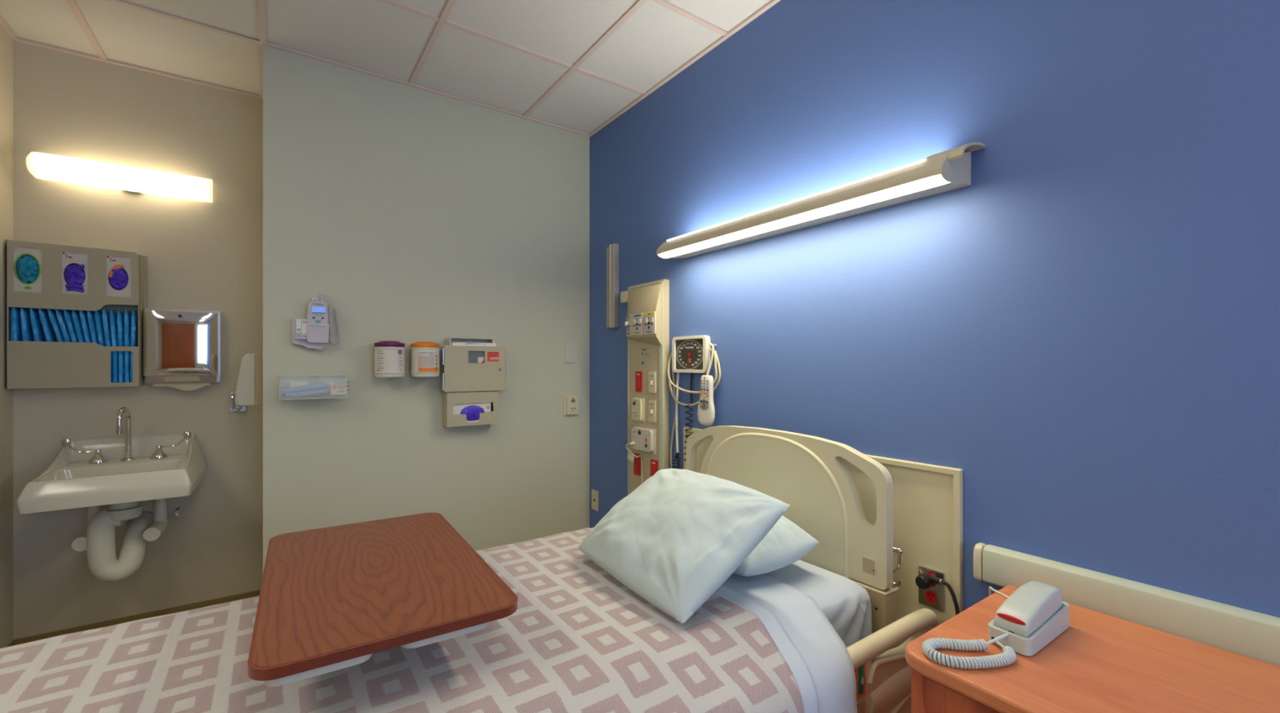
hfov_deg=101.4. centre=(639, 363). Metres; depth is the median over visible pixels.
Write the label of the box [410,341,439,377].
canister
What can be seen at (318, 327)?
thermometer
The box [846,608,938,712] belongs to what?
bed rail
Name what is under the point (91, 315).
packet
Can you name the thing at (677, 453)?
coiled hose
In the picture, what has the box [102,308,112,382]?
packet
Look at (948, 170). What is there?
light
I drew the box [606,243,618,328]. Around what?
rail
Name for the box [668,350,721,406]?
cord
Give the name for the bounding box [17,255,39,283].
bunch
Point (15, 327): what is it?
packet
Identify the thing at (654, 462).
outlet
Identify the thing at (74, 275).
bunch
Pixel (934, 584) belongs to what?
receptacle
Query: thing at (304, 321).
box
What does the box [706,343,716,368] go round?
hook
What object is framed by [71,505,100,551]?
supply pipe
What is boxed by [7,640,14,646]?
baseboard
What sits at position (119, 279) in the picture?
bunch
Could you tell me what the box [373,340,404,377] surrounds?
canister
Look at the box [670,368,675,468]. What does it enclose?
hanging cable
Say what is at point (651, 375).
switch plate
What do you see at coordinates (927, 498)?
board
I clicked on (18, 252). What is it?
glove box
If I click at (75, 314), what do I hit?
packet
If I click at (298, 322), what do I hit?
box
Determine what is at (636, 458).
receptacle
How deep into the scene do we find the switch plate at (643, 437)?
2.69 m
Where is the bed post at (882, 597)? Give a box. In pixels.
[851,579,898,649]
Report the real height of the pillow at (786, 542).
0.160 m
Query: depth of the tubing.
2.52 m
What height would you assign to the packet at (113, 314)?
0.351 m
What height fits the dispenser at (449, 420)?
0.176 m
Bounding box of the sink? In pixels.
[16,430,208,513]
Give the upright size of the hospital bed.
1.079 m
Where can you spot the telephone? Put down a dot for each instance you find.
(1036, 613)
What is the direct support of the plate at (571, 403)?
attached to the wall at (420, 215)
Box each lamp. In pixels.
[26,151,213,202]
[996,613,1026,625]
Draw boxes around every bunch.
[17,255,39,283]
[64,263,85,292]
[109,267,128,289]
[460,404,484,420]
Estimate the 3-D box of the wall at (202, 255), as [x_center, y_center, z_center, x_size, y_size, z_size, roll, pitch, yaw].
[-2.455,-0.072,2.558,1.013,2.785,0.120,0,0,-35]
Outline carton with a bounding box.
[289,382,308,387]
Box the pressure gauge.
[671,334,711,373]
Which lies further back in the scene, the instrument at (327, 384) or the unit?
the unit
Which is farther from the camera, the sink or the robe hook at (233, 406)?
the robe hook at (233, 406)
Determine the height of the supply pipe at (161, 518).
0.209 m
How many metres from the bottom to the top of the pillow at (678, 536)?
0.259 m
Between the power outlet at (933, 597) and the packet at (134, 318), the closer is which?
the power outlet at (933, 597)
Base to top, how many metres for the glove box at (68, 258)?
0.232 m
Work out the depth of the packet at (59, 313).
2.31 m
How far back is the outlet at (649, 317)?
2.59 m
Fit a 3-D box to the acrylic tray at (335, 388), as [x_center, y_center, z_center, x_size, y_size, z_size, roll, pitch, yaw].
[-1.487,0.107,2.384,0.258,0.104,0.101,0,0,-35]
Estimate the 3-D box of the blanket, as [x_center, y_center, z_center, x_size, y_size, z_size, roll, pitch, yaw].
[-0.576,0.821,1.103,1.641,0.409,1.163,0,0,-35]
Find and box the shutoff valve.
[173,506,183,519]
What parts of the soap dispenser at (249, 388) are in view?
plate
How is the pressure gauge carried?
attached to the wall at (1086, 328)
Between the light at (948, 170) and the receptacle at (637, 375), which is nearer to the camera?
the light at (948, 170)
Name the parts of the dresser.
drawer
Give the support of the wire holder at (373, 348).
attached to the wall at (420, 215)
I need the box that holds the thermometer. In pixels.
[291,293,341,349]
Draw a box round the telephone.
[921,580,1069,669]
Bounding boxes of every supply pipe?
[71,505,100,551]
[142,498,169,541]
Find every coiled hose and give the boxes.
[671,452,679,468]
[683,372,693,460]
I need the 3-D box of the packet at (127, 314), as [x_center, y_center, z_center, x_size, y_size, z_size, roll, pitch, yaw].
[-2.404,-0.074,2.458,0.022,0.354,0.077,0,0,-35]
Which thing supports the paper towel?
hanging from the paper towel dispenser at (180, 345)
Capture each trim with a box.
[0,0,780,137]
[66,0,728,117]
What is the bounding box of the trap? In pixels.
[86,501,154,582]
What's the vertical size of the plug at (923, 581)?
0.353 m
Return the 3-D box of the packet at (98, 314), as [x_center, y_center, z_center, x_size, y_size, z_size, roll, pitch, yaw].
[-2.475,-0.071,2.408,0.039,0.349,0.077,0,0,-35]
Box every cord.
[666,342,717,393]
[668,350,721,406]
[988,586,1008,597]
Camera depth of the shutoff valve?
2.56 m
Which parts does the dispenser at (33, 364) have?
panel, panel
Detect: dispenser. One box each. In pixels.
[6,239,147,388]
[142,307,221,383]
[234,353,262,406]
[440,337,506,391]
[442,391,498,426]
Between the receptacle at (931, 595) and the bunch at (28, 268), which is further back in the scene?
the bunch at (28, 268)
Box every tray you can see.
[279,374,346,399]
[445,337,493,345]
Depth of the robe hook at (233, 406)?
2.71 m
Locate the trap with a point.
(104, 565)
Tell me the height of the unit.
1.438 m
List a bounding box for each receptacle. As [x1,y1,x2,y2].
[635,456,638,471]
[636,373,639,387]
[651,462,655,475]
[925,590,936,603]
[926,573,936,586]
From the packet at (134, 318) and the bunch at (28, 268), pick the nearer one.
the bunch at (28, 268)
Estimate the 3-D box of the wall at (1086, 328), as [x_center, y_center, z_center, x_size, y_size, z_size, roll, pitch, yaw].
[1.247,-0.072,1.138,0.120,2.785,5.277,0,0,-35]
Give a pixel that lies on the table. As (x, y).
(331, 598)
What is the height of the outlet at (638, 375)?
0.106 m
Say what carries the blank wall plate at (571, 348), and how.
attached to the wall at (420, 215)
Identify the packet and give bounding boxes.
[9,306,22,341]
[20,306,33,341]
[29,307,44,341]
[38,307,56,342]
[47,308,65,342]
[55,308,71,342]
[63,309,78,342]
[71,309,84,342]
[79,310,92,342]
[87,310,98,343]
[94,310,105,346]
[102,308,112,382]
[109,309,118,382]
[115,310,124,382]
[123,309,131,382]
[129,310,137,382]
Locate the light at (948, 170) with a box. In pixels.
[656,142,985,258]
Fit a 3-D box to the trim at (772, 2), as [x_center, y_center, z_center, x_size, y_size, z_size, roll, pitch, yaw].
[-0.048,-1.416,0.663,2.547,0.010,5.743,0,0,-35]
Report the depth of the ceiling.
2.28 m
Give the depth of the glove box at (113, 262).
2.41 m
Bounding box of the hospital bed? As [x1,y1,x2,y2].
[685,425,938,712]
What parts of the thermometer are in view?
coiled cord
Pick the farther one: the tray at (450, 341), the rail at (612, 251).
the rail at (612, 251)
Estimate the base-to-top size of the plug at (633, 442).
0.412 m
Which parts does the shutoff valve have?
stem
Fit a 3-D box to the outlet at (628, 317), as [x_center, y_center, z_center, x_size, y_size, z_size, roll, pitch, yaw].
[-0.064,-0.202,2.777,0.005,0.099,0.067,0,0,-17]
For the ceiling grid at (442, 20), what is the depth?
2.22 m
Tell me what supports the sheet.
on the mattress
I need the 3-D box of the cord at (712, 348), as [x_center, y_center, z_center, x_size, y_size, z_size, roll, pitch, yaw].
[0.239,0.016,2.436,0.047,0.243,0.335,0,0,-33]
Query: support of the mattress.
on the hospital bed
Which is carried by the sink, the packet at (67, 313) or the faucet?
the faucet
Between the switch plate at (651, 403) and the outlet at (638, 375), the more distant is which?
the outlet at (638, 375)
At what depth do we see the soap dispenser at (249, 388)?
2.48 m
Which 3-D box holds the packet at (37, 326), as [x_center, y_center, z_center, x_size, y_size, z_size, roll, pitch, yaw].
[-2.636,-0.068,2.296,0.043,0.343,0.077,0,0,-35]
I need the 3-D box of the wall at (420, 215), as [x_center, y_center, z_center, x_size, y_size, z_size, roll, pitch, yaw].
[-1.145,-0.072,3.116,1.774,2.785,0.706,0,0,-35]
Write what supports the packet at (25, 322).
in the dispenser at (33, 364)
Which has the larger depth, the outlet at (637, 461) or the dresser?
the outlet at (637, 461)
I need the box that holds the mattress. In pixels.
[763,560,871,647]
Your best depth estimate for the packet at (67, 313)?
2.33 m
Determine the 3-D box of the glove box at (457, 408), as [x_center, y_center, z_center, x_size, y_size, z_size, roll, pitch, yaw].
[-0.919,0.261,2.789,0.225,0.125,0.081,0,0,-35]
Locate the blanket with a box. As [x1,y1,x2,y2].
[0,527,804,712]
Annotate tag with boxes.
[627,453,634,462]
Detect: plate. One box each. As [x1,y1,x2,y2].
[563,395,578,415]
[565,342,576,362]
[591,488,598,511]
[631,426,653,452]
[648,371,656,392]
[648,400,656,422]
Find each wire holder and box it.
[373,347,405,373]
[409,348,439,373]
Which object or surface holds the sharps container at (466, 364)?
attached to the wall at (420, 215)
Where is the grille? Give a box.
[452,339,489,342]
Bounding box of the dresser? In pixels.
[905,585,1279,712]
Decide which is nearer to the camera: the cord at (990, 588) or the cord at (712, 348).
the cord at (990, 588)
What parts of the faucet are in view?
spout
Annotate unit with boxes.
[620,279,669,495]
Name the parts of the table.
support rail, support rail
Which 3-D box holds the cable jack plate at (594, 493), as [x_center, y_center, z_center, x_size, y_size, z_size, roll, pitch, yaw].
[-0.277,0.836,3.203,0.010,0.120,0.076,0,0,-35]
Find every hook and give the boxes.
[229,391,246,411]
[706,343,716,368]
[893,546,902,586]
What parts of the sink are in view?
blade, tap handle, tap handle, blade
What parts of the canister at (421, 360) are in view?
lid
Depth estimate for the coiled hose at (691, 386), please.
2.45 m
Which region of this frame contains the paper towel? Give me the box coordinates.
[152,382,210,391]
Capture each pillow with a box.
[577,467,790,623]
[733,515,818,576]
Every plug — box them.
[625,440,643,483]
[915,573,959,614]
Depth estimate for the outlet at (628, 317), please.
2.76 m
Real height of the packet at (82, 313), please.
0.349 m
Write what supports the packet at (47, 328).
in the dispenser at (33, 364)
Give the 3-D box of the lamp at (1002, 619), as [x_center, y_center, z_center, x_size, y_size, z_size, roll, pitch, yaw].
[0.752,0.518,1.061,0.017,0.016,0.052,0,0,-35]
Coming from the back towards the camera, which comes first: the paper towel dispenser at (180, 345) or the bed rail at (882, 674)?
the paper towel dispenser at (180, 345)
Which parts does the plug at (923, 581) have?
cord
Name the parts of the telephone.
coiled cord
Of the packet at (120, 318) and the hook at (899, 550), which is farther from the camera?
the packet at (120, 318)
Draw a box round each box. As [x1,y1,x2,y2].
[13,246,41,292]
[61,250,88,294]
[106,254,131,297]
[295,319,302,333]
[302,319,306,333]
[453,402,490,422]
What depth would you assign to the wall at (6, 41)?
2.22 m
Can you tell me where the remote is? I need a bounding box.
[697,374,715,426]
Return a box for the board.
[683,426,962,647]
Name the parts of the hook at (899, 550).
arm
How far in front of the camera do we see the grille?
2.82 m
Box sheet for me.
[591,527,857,712]
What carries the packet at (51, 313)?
in the dispenser at (33, 364)
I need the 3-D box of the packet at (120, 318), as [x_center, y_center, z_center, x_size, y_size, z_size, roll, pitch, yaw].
[-2.422,-0.070,2.445,0.026,0.347,0.077,0,0,-35]
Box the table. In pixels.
[247,512,517,686]
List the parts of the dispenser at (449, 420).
panel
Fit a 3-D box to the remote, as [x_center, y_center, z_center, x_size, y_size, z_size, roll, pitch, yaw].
[0.292,0.163,2.318,0.029,0.224,0.106,0,0,-35]
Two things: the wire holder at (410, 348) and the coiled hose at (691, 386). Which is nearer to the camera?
the coiled hose at (691, 386)
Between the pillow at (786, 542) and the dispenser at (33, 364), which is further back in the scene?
the dispenser at (33, 364)
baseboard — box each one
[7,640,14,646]
[13,589,260,644]
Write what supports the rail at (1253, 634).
attached to the wall at (1086, 328)
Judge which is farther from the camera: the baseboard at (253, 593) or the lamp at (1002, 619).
the baseboard at (253, 593)
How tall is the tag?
0.042 m
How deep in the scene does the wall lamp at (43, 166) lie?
2.42 m
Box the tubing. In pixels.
[675,372,679,452]
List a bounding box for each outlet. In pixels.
[626,314,631,336]
[626,315,630,334]
[631,312,643,335]
[631,398,642,420]
[633,453,640,475]
[635,371,642,391]
[643,311,656,334]
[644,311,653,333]
[650,458,657,476]
[918,565,944,611]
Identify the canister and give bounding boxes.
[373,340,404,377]
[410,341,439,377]
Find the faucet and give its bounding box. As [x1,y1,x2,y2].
[115,406,136,461]
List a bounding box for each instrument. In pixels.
[282,381,336,392]
[282,387,330,397]
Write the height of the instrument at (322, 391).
0.046 m
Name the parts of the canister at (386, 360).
lid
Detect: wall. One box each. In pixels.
[0,24,13,648]
[13,40,262,639]
[262,44,589,573]
[589,0,1279,617]
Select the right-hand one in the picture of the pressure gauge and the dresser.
the dresser
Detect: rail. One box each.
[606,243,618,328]
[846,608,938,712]
[973,542,1279,666]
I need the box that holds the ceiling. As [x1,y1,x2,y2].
[0,0,771,133]
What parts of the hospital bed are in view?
panel, headboard, rail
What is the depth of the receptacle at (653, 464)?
2.64 m

